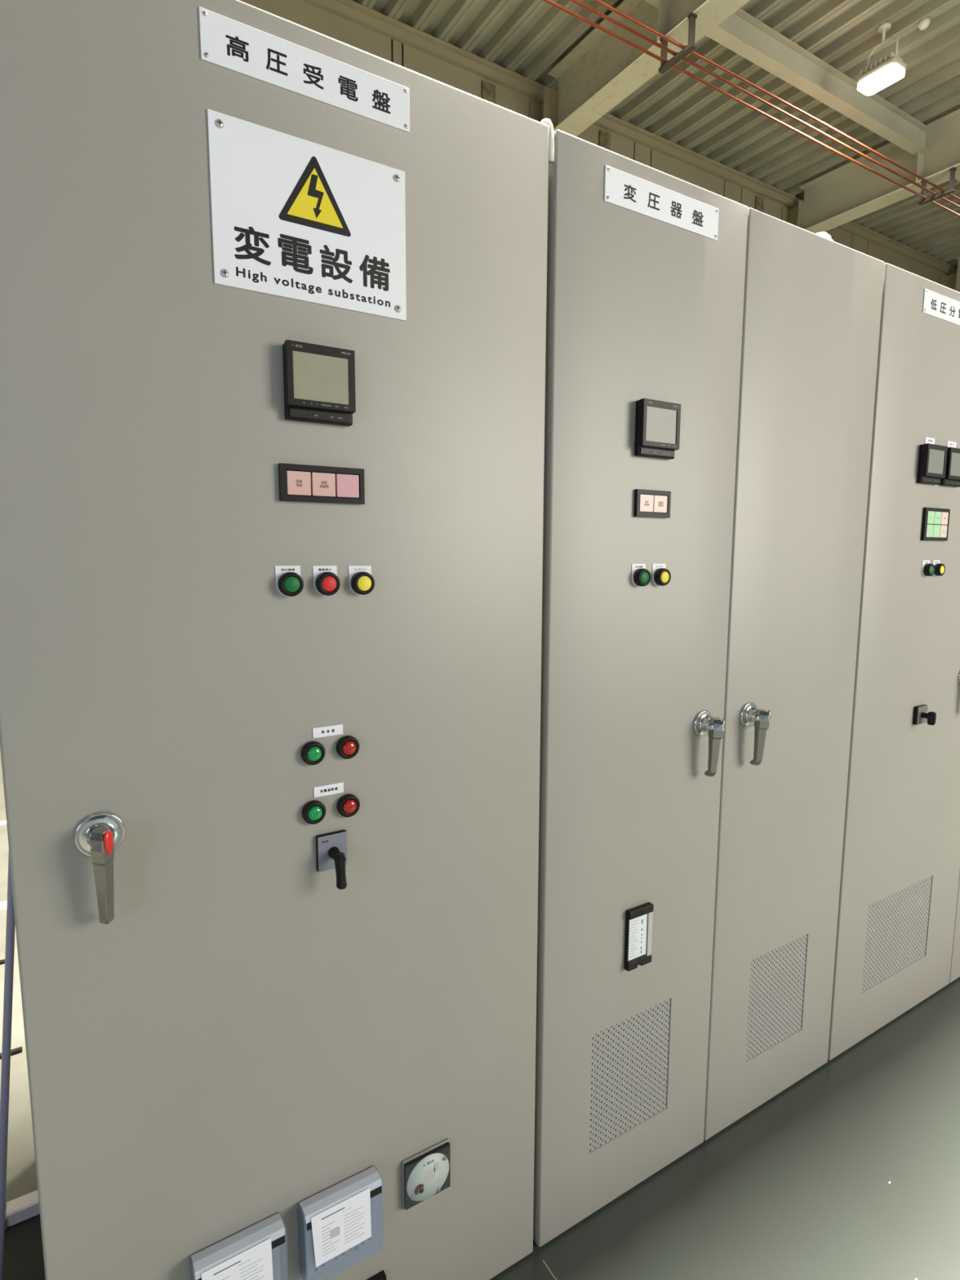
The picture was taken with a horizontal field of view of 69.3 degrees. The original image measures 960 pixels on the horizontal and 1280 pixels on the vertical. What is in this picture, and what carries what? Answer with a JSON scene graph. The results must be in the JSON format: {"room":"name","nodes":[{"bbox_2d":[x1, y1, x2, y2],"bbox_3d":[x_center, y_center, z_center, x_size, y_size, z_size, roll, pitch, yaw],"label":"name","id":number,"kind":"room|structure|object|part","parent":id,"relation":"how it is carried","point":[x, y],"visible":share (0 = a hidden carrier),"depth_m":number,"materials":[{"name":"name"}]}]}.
{"room":"electrical room","nodes":[
{"label":"electrical room","id":0,"kind":"room"},
{"bbox_2d":[0,0,946,763],"bbox_3d":[0.481,-2.445,7.193,23.000,6.140,0.150,-4,8,-31],"label":"wall","id":1,"kind":"structure","parent":0,"point":[300,12],"depth_m":6.65,"materials":[{"name":"beige"}]},
{"bbox_2d":[300,0,957,275],"bbox_3d":[0.538,-5.340,6.753,23.000,0.096,0.090,-4,8,-31],"label":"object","id":2,"kind":"structure","parent":1,"relation":"attached to","point":[353,11],"depth_m":7.17,"materials":[{"name":"paint"}]},
{"bbox_2d":[0,763,959,1279],"bbox_3d":[3.897,1.351,2.078,23.000,0.102,12.950,-4,8,-31],"label":"floor","id":3,"kind":"structure","parent":0,"point":[797,1187],"depth_m":1.71,"materials":[{"name":"grey concrete"}]},
{"bbox_2d":[0,959,4,964],"bbox_3d":[-1.916,1.218,2.535,0.302,0.015,0.015,-4,8,-31],"label":"rod","id":4,"kind":"object","parent":3,"relation":"on","point":[2,961],"visible":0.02,"depth_m":2.60,"materials":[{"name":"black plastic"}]},
{"bbox_2d":[0,1046,22,1058],"bbox_3d":[-1.555,1.277,2.068,0.321,0.015,0.015,-4,8,-31],"label":"rod","id":5,"kind":"object","parent":3,"relation":"on","point":[17,1050],"visible":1,"depth_m":2.14,"materials":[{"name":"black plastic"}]},
{"bbox_2d":[2,1213,45,1279],"bbox_3d":[-1.147,1.387,1.214,0.710,0.012,0.685,-4,8,-31],"label":"rubber mat","id":6,"kind":"object","parent":3,"relation":"on","point":[23,1256],"visible":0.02,"depth_m":1.52,"materials":[{"name":"black rubber"}]},
{"bbox_2d":[0,852,15,1279],"bbox_3d":[-0.949,0.819,1.392,0.117,1.081,0.015,-4,8,-31],"label":"tube","id":7,"kind":"object","parent":6,"relation":"on","point":[11,924],"visible":0.81,"depth_m":1.39,"materials":[{"name":"blue"}]},
{"bbox_2d":[4,1190,39,1229],"bbox_3d":[-1.072,1.317,1.600,0.170,0.032,0.045,-4,8,-31],"label":"bar","id":8,"kind":"object","parent":6,"relation":"on","point":[24,1207],"visible":0.72,"depth_m":1.60,"materials":[{"name":"grey metal"}]},
{"bbox_2d":[0,0,554,1279],"bbox_3d":[-0.468,0.191,1.516,0.901,2.316,0.960,-4,8,-31],"label":"tall cabinet","id":9,"kind":"object","parent":3,"relation":"on","point":[221,1035],"depth_m":1.09,"materials":[{"name":"beige metal"}]},
{"bbox_3d":[-0.523,0.322,0.965,0.065,0.153,0.060,-4,8,-31],"label":"door handle","id":10,"kind":"part","parent":9,"relation":"part of","materials":[{"name":"silver metal"}]},
{"bbox_2d":[191,1212,284,1279],"bbox_3d":[-0.396,1.057,1.149,0.146,0.146,0.042,-4,8,-31],"label":"holder","id":11,"kind":"object","parent":9,"relation":"attached to","point":[251,1253],"visible":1,"depth_m":1.14,"materials":[{"name":"grey plastic"}]},
{"bbox_3d":[-0.296,-0.091,1.080,0.040,0.048,0.018,-4,8,-31],"label":"push button","id":12,"kind":"part","parent":9,"relation":"part of","materials":[{"name":"plastic"}]},
{"bbox_2d":[198,6,409,133],"bbox_3d":[-0.246,-0.834,1.024,0.314,0.064,0.005,-4,8,-31],"label":"nameplate","id":13,"kind":"object","parent":9,"relation":"attached to","point":[226,42],"visible":1,"depth_m":1.01,"materials":[{"name":"white plastic"}]},
{"bbox_2d":[207,108,406,320],"bbox_3d":[-0.248,-0.628,1.048,0.300,0.228,0.007,-4,8,-31],"label":"warning sign","id":14,"kind":"object","parent":9,"relation":"attached to","point":[293,217],"visible":1,"depth_m":1.04,"materials":[{"name":"white plastic"}]},
{"bbox_2d":[300,741,324,764],"bbox_3d":[-0.271,0.185,1.131,0.038,0.038,0.017,-4,8,-31],"label":"lamp","id":15,"kind":"object","parent":9,"relation":"attached to","point":[313,753],"visible":1,"depth_m":1.12,"materials":[{"name":"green plastic"}]},
{"bbox_2d":[302,800,325,824],"bbox_3d":[-0.272,0.284,1.142,0.038,0.038,0.017,-4,8,-31],"label":"lamp","id":16,"kind":"object","parent":9,"relation":"attached to","point":[313,811],"visible":1,"depth_m":1.14,"materials":[{"name":"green plastic"}]},
{"bbox_2d":[282,339,355,426],"bbox_3d":[-0.246,-0.392,1.067,0.106,0.111,0.025,-4,8,-31],"label":"meter","id":17,"kind":"object","parent":9,"relation":"attached to","point":[319,380],"visible":1,"depth_m":1.06,"materials":[{"name":"black plastic"}]},
{"bbox_2d":[278,462,364,504],"bbox_3d":[-0.248,-0.245,1.095,0.136,0.056,0.008,-4,8,-31],"label":"annunciator","id":18,"kind":"object","parent":9,"relation":"attached to","point":[297,482],"visible":1,"depth_m":1.09,"materials":[{"name":"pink plastic"}]},
{"bbox_3d":[-0.245,-0.094,1.111,0.040,0.048,0.018,-4,8,-31],"label":"push button","id":19,"kind":"part","parent":9,"relation":"part of","materials":[{"name":"red plastic"}]},
{"bbox_3d":[-0.251,0.151,1.148,0.052,0.017,0.002,-4,8,-31],"label":"label strip","id":20,"kind":"part","parent":9,"relation":"part of","materials":[{"name":"white plastic"}]},
{"bbox_3d":[-0.252,0.250,1.159,0.051,0.018,0.002,-4,8,-31],"label":"label strip","id":21,"kind":"part","parent":9,"relation":"part of","materials":[{"name":"white plastic"}]},
{"bbox_2d":[315,829,347,889],"bbox_3d":[-0.238,0.366,1.152,0.052,0.080,0.054,-4,8,-31],"label":"switch","id":22,"kind":"object","parent":9,"relation":"attached to","point":[331,847],"visible":1,"depth_m":1.16,"materials":[{"name":"black plastic"}]},
{"bbox_3d":[-0.247,0.355,1.167,0.051,0.060,0.002,-4,8,-31],"label":"plate","id":23,"kind":"part","parent":22,"relation":"part of","materials":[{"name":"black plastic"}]},
{"bbox_2d":[298,1165,382,1278],"bbox_3d":[-0.247,1.046,1.240,0.144,0.146,0.042,-4,8,-31],"label":"holder","id":24,"kind":"object","parent":9,"relation":"attached to","point":[339,1220],"visible":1,"depth_m":1.22,"materials":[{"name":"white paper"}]},
{"bbox_2d":[336,735,359,759],"bbox_3d":[-0.220,0.180,1.162,0.038,0.038,0.017,-4,8,-31],"label":"lamp","id":25,"kind":"object","parent":9,"relation":"attached to","point":[348,746],"visible":1,"depth_m":1.16,"materials":[{"name":"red plastic"}]},
{"bbox_2d":[336,793,359,817],"bbox_3d":[-0.221,0.281,1.174,0.038,0.038,0.017,-4,8,-31],"label":"lamp","id":26,"kind":"object","parent":9,"relation":"attached to","point":[348,804],"visible":1,"depth_m":1.17,"materials":[{"name":"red plastic"}]},
{"bbox_3d":[-0.194,-0.098,1.142,0.040,0.048,0.018,-4,8,-31],"label":"push button","id":27,"kind":"part","parent":9,"relation":"part of","materials":[{"name":"plastic"}]},
{"bbox_2d":[366,1270,386,1279],"bbox_3d":[-0.212,1.274,1.308,0.074,0.142,0.015,-4,8,-31],"label":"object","id":28,"kind":"object","parent":9,"relation":"attached to","point":[381,1275],"visible":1,"depth_m":1.31,"materials":[{"name":"black plastic"}]},
{"bbox_3d":[-0.116,1.052,1.329,0.020,0.019,0.002,-4,8,-31],"label":"setting knob","id":29,"kind":"part","parent":9,"relation":"part of","materials":[{"name":"red plastic"}]},
{"bbox_3d":[-0.102,1.037,1.344,0.102,0.102,0.018,-4,8,-31],"label":"dial relay","id":30,"kind":"part","parent":9,"relation":"part of","materials":[{"name":"white plastic"}]},
{"bbox_3d":[0.049,-0.922,1.377,0.028,0.071,0.300,-4,8,-31],"label":"seal strip","id":31,"kind":"part","parent":9,"relation":"part of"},
{"bbox_2d":[529,87,557,128],"bbox_3d":[0.658,-2.318,7.112,0.280,5.910,0.240,-4,8,-31],"label":"steel column","id":32,"kind":"structure","parent":3,"relation":"on","point":[548,109],"depth_m":6.65,"materials":[{"name":"metal"}]},
{"bbox_2d":[547,0,750,137],"bbox_3d":[4.085,-4.420,1.311,0.250,0.547,12.700,-4,8,-31],"label":"girder","id":33,"kind":"object","parent":32,"relation":"attached to","point":[602,70],"visible":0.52,"depth_m":5.93,"materials":[{"name":"metal"}]},
{"bbox_2d":[644,0,674,8],"bbox_3d":[-0.137,-4.987,4.458,3.812,0.232,0.120,-4,8,-31],"label":"joist","id":34,"kind":"object","parent":33,"relation":"attached to","point":[655,2],"visible":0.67,"depth_m":5.43,"materials":[{"name":"paint"}]},
{"bbox_3d":[1.491,-4.951,5.476,0.230,0.521,0.010,-4,8,-31],"label":"stiffener plate","id":35,"kind":"part","parent":33,"relation":"part of","materials":[{"name":"paint"}]},
{"bbox_2d":[657,11,697,74],"bbox_3d":[1.502,-4.533,5.278,0.060,0.230,0.335,-4,8,-31],"label":"hanger","id":36,"kind":"object","parent":33,"relation":"hanging from","point":[664,68],"visible":0.97,"depth_m":5.23,"materials":[{"name":"black metal"}]},
{"bbox_3d":[1.430,-4.559,5.393,0.060,0.206,0.040,-4,8,-31],"label":"hanger leg","id":37,"kind":"part","parent":36,"relation":"part of","materials":[{"name":"black metal"}]},
{"bbox_3d":[1.574,-4.530,5.161,0.060,0.206,0.040,-4,8,-31],"label":"hanger leg","id":38,"kind":"part","parent":36,"relation":"part of","materials":[{"name":"black metal"}]},
{"bbox_2d":[542,0,959,217],"bbox_3d":[2.511,-4.543,6.027,15.500,0.030,0.023,-4,8,-31],"label":"copper pipe","id":39,"kind":"object","parent":36,"relation":"hanging from","point":[549,2],"visible":0.99,"depth_m":5.75,"materials":[{"name":"brown metal"}]},
{"bbox_2d":[568,0,959,208],"bbox_3d":[2.564,-4.532,5.943,15.500,0.030,0.023,-4,8,-31],"label":"copper pipe","id":40,"kind":"object","parent":36,"relation":"hanging from","point":[578,2],"visible":0.97,"depth_m":5.71,"materials":[{"name":"brown metal"}]},
{"bbox_2d":[705,8,929,157],"bbox_3d":[3.142,-5.229,6.469,3.864,0.232,0.120,-4,8,-31],"label":"ceiling beam","id":41,"kind":"structure","parent":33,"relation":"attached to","point":[741,33],"depth_m":6.43,"materials":[{"name":"metal"}]},
{"bbox_2d":[542,1259,557,1279],"bbox_3d":[0.200,1.370,1.431,0.015,0.001,0.220,-4,8,-31],"label":"floor line","id":42,"kind":"object","parent":3,"relation":"on","point":[543,1260],"depth_m":1.50,"materials":[{"name":"beige"}]},
{"bbox_2d":[533,129,884,1247],"bbox_3d":[0.377,0.136,2.035,1.088,2.300,0.960,-4,8,-31],"label":"tall cabinet","id":43,"kind":"object","parent":3,"relation":"on","point":[695,728],"depth_m":1.60,"materials":[{"name":"beige metal"}]},
{"bbox_2d":[589,998,671,1152],"bbox_3d":[0.353,1.023,1.648,0.270,0.316,0.016,-4,8,-31],"label":"vent grille","id":44,"kind":"object","parent":43,"relation":"attached to","point":[630,1049],"depth_m":1.64,"materials":[{"name":"grey metal"}]},
{"bbox_2d":[623,902,653,971],"bbox_3d":[0.364,0.679,1.590,0.074,0.142,0.015,-4,8,-31],"label":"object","id":45,"kind":"object","parent":43,"relation":"attached to","point":[638,919],"visible":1,"depth_m":1.58,"materials":[{"name":"black plastic"}]},
{"bbox_3d":[0.355,0.194,1.550,0.537,2.294,0.032,-4,8,-31],"label":"door","id":46,"kind":"part","parent":43,"relation":"part of","materials":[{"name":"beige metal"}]},
{"bbox_3d":[0.342,-0.137,1.471,0.042,0.048,0.018,-4,8,-31],"label":"push button","id":47,"kind":"part","parent":43,"relation":"part of","materials":[{"name":"plastic"}]},
{"bbox_2d":[633,488,671,518],"bbox_3d":[0.366,-0.289,1.472,0.098,0.056,0.008,-4,8,-31],"label":"annunciator","id":48,"kind":"object","parent":43,"relation":"attached to","point":[647,503],"visible":1,"depth_m":1.47,"materials":[{"name":"black plastic"}]},
{"bbox_2d":[634,398,680,459],"bbox_3d":[0.370,-0.437,1.445,0.106,0.111,0.025,-4,8,-31],"label":"meter","id":49,"kind":"object","parent":43,"relation":"attached to","point":[657,423],"visible":1,"depth_m":1.43,"materials":[{"name":"black plastic"}]},
{"bbox_2d":[604,164,719,240],"bbox_3d":[0.374,-0.879,1.404,0.320,0.064,0.005,-4,8,-31],"label":"nameplate","id":50,"kind":"object","parent":43,"relation":"attached to","point":[623,189],"visible":1,"depth_m":1.40,"materials":[{"name":"white plastic"}]},
{"bbox_3d":[0.393,-0.141,1.502,0.042,0.048,0.018,-4,8,-31],"label":"push button","id":51,"kind":"part","parent":43,"relation":"part of","materials":[{"name":"plastic"}]},
{"bbox_3d":[0.541,0.244,1.618,0.065,0.153,0.060,-4,8,-31],"label":"door handle","id":52,"kind":"part","parent":43,"relation":"part of","materials":[{"name":"silver metal"}]},
{"bbox_3d":[0.682,0.233,1.704,0.065,0.153,0.060,-4,8,-31],"label":"door handle","id":53,"kind":"part","parent":43,"relation":"part of","materials":[{"name":"silver metal"}]},
{"bbox_2d":[745,934,807,1062],"bbox_3d":[0.820,0.988,1.935,0.270,0.316,0.016,-4,8,-31],"label":"vent grille","id":54,"kind":"object","parent":43,"relation":"attached to","point":[776,971],"depth_m":1.93,"materials":[{"name":"grey metal"}]},
{"bbox_3d":[0.819,0.160,1.835,0.548,2.294,0.032,-4,8,-31],"label":"door","id":55,"kind":"part","parent":43,"relation":"part of","materials":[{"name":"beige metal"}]},
{"bbox_2d":[815,231,833,240],"bbox_3d":[0.846,-0.997,1.728,0.064,0.028,0.064,-4,8,-31],"label":"plug","id":56,"kind":"object","parent":43,"relation":"on","point":[824,234],"visible":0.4,"depth_m":1.71,"materials":[{"name":"white"}]},
{"bbox_2d":[782,199,804,228],"bbox_3d":[4.019,-2.565,9.173,0.280,5.910,0.240,-4,8,-31],"label":"steel column","id":57,"kind":"structure","parent":3,"relation":"on","point":[793,216],"depth_m":8.83,"materials":[{"name":"metal"}]},
{"bbox_2d":[798,108,959,233],"bbox_3d":[7.386,-4.663,3.336,0.250,0.547,12.700,-4,8,-31],"label":"girder","id":58,"kind":"object","parent":57,"relation":"attached to","point":[849,192],"visible":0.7,"depth_m":7.90,"materials":[{"name":"metal"}]},
{"bbox_3d":[4.792,-5.194,7.501,0.230,0.521,0.010,-4,8,-31],"label":"stiffener plate","id":59,"kind":"part","parent":58,"relation":"part of","materials":[{"name":"paint"}]},
{"bbox_2d":[918,167,956,205],"bbox_3d":[4.820,-4.777,7.314,0.060,0.230,0.335,-4,8,-31],"label":"hanger","id":60,"kind":"object","parent":58,"relation":"hanging from","point":[951,188],"visible":0.94,"depth_m":7.27,"materials":[{"name":"black metal"}]},
{"bbox_2d":[591,0,959,200],"bbox_3d":[2.608,-4.523,5.871,15.500,0.030,0.023,-4,8,-31],"label":"copper pipe","id":61,"kind":"object","parent":60,"relation":"attached to","point":[601,2],"visible":0.98,"depth_m":5.67,"materials":[{"name":"brown metal"}]},
{"bbox_3d":[4.748,-4.803,7.428,0.060,0.206,0.040,-4,8,-31],"label":"hanger leg","id":62,"kind":"part","parent":60,"relation":"part of","materials":[{"name":"black metal"}]},
{"bbox_3d":[4.892,-4.774,7.196,0.060,0.206,0.040,-4,8,-31],"label":"hanger leg","id":63,"kind":"part","parent":60,"relation":"part of","materials":[{"name":"black metal"}]},
{"bbox_2d":[827,262,959,1060],"bbox_3d":[1.471,0.056,2.707,1.470,2.300,0.960,-4,8,-31],"label":"tall cabinet","id":64,"kind":"object","parent":3,"relation":"on","point":[898,937],"depth_m":2.10,"materials":[{"name":"beige metal"}]},
{"bbox_2d":[861,875,932,992],"bbox_3d":[1.351,0.947,2.260,0.412,0.311,0.016,-4,8,-31],"label":"vent grille","id":65,"kind":"object","parent":64,"relation":"attached to","point":[896,926],"depth_m":2.25,"materials":[{"name":"grey metal"}]},
{"bbox_2d":[912,704,936,724],"bbox_3d":[1.380,0.234,2.145,0.058,0.057,0.050,-4,8,-31],"label":"switch","id":66,"kind":"object","parent":64,"relation":"attached to","point":[920,712],"visible":1,"depth_m":2.14,"materials":[{"name":"black plastic"}]},
{"bbox_3d":[1.373,0.233,2.156,0.056,0.055,0.001,-4,8,-31],"label":"plate","id":67,"kind":"part","parent":66,"relation":"part of","materials":[{"name":"grey metal"}]},
{"bbox_3d":[1.383,0.240,2.140,0.019,0.040,0.038,-4,8,-31],"label":"knob","id":68,"kind":"part","parent":66,"relation":"part of","materials":[{"name":"black plastic"}]},
{"bbox_3d":[1.344,-0.216,2.094,0.040,0.048,0.002,-4,8,-31],"label":"legend plate","id":69,"kind":"part","parent":64,"relation":"part of","materials":[{"name":"white plastic"}]},
{"bbox_3d":[1.350,-0.215,2.088,0.044,0.048,0.018,-4,8,-31],"label":"push button","id":70,"kind":"part","parent":64,"relation":"part of","materials":[{"name":"plastic"}]},
{"bbox_3d":[1.315,-0.582,2.030,0.054,0.018,0.002,-4,8,-31],"label":"label strip","id":71,"kind":"part","parent":64,"relation":"part of","materials":[{"name":"white plastic"}]},
{"bbox_2d":[916,443,947,484],"bbox_3d":[1.320,-0.512,2.028,0.108,0.109,0.025,-4,8,-31],"label":"meter","id":72,"kind":"object","parent":64,"relation":"attached to","point":[932,459],"visible":1,"depth_m":2.01,"materials":[{"name":"black plastic"}]},
{"bbox_2d":[920,507,950,541],"bbox_3d":[1.372,-0.348,2.091,0.141,0.096,0.008,-4,8,-31],"label":"annunciator","id":73,"kind":"object","parent":64,"relation":"attached to","point":[935,521],"visible":1,"depth_m":2.08,"materials":[{"name":"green plastic"}]},
{"bbox_3d":[1.396,-0.220,2.126,0.040,0.048,0.002,-4,8,-31],"label":"legend plate","id":74,"kind":"part","parent":64,"relation":"part of","materials":[{"name":"white plastic"}]},
{"bbox_3d":[1.402,-0.219,2.120,0.044,0.048,0.018,-4,8,-31],"label":"push button","id":75,"kind":"part","parent":64,"relation":"part of","materials":[{"name":"plastic"}]},
{"bbox_2d":[922,288,959,325],"bbox_3d":[1.370,-0.955,2.014,0.315,0.063,0.005,-4,8,-31],"label":"nameplate","id":76,"kind":"object","parent":64,"relation":"attached to","point":[935,304],"visible":1,"depth_m":1.98,"materials":[{"name":"white plastic"}]},
{"bbox_2d":[939,447,959,487],"bbox_3d":[1.430,-0.520,2.095,0.108,0.109,0.025,-4,8,-31],"label":"meter","id":77,"kind":"object","parent":64,"relation":"attached to","point":[952,478],"visible":0.85,"depth_m":2.07,"materials":[{"name":"black plastic"}]},
{"bbox_3d":[1.433,-0.528,2.089,0.108,0.091,0.012,-4,8,-31],"label":"frame","id":78,"kind":"part","parent":77,"relation":"part of","materials":[{"name":"black plastic"}]},
{"bbox_3d":[1.424,-0.590,2.096,0.052,0.018,0.002,-4,8,-31],"label":"label strip","id":79,"kind":"part","parent":64,"relation":"part of","materials":[{"name":"white plastic"}]},
{"bbox_3d":[1.996,0.073,2.557,0.735,2.294,0.032,-4,8,-31],"label":"door","id":80,"kind":"part","parent":64,"relation":"part of","materials":[{"name":"beige metal"}]},
{"bbox_3d":[1.612,0.165,2.275,0.065,0.153,0.060,-4,8,-31],"label":"door handle","id":81,"kind":"part","parent":64,"relation":"part of","materials":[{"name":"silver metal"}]},
{"bbox_2d":[940,269,957,290],"bbox_3d":[7.421,-2.815,11.260,0.280,5.910,0.240,-4,8,-31],"label":"steel column","id":82,"kind":"structure","parent":3,"relation":"on","point":[949,281],"depth_m":10.93,"materials":[{"name":"metal"}]},
{"bbox_2d":[954,256,959,292],"bbox_3d":[10.704,-4.907,5.371,0.250,0.547,12.700,-4,8,-31],"label":"girder","id":83,"kind":"object","parent":82,"relation":"attached to","point":[957,282],"visible":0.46,"depth_m":10.70,"materials":[{"name":"metal"}]},
{"bbox_2d":[353,0,959,267],"bbox_3d":[3.864,-4.803,1.333,23.065,0.200,13.050,-4,8,-31],"label":"ceiling","id":84,"kind":"structure","parent":0,"point":[528,38],"depth_m":6.63,"materials":[{"name":"paint"}]},
{"bbox_2d":[857,22,906,95],"bbox_3d":[3.483,-5.066,6.009,0.210,0.441,0.340,-4,8,-31],"label":"lamp","id":85,"kind":"object","parent":84,"relation":"hanging from","point":[886,73],"visible":1,"depth_m":5.98,"materials":[{"name":"beige plastic"}]},
{"bbox_2d":[857,65,905,95],"bbox_3d":[3.482,-4.859,6.035,0.210,0.024,0.330,-4,8,-31],"label":"diffuser","id":86,"kind":"object","parent":85,"relation":"attached to","point":[882,77],"depth_m":6.01,"materials":[{"name":"white plastic"}]},
{"bbox_2d":[917,17,930,30],"bbox_3d":[3.790,-5.250,5.927,0.090,0.054,0.090,-4,8,-31],"label":"ceiling fitting","id":87,"kind":"object","parent":84,"relation":"attached to","point":[923,24],"visible":1,"depth_m":5.90,"materials":[{"name":"beige plastic"}]}
]}

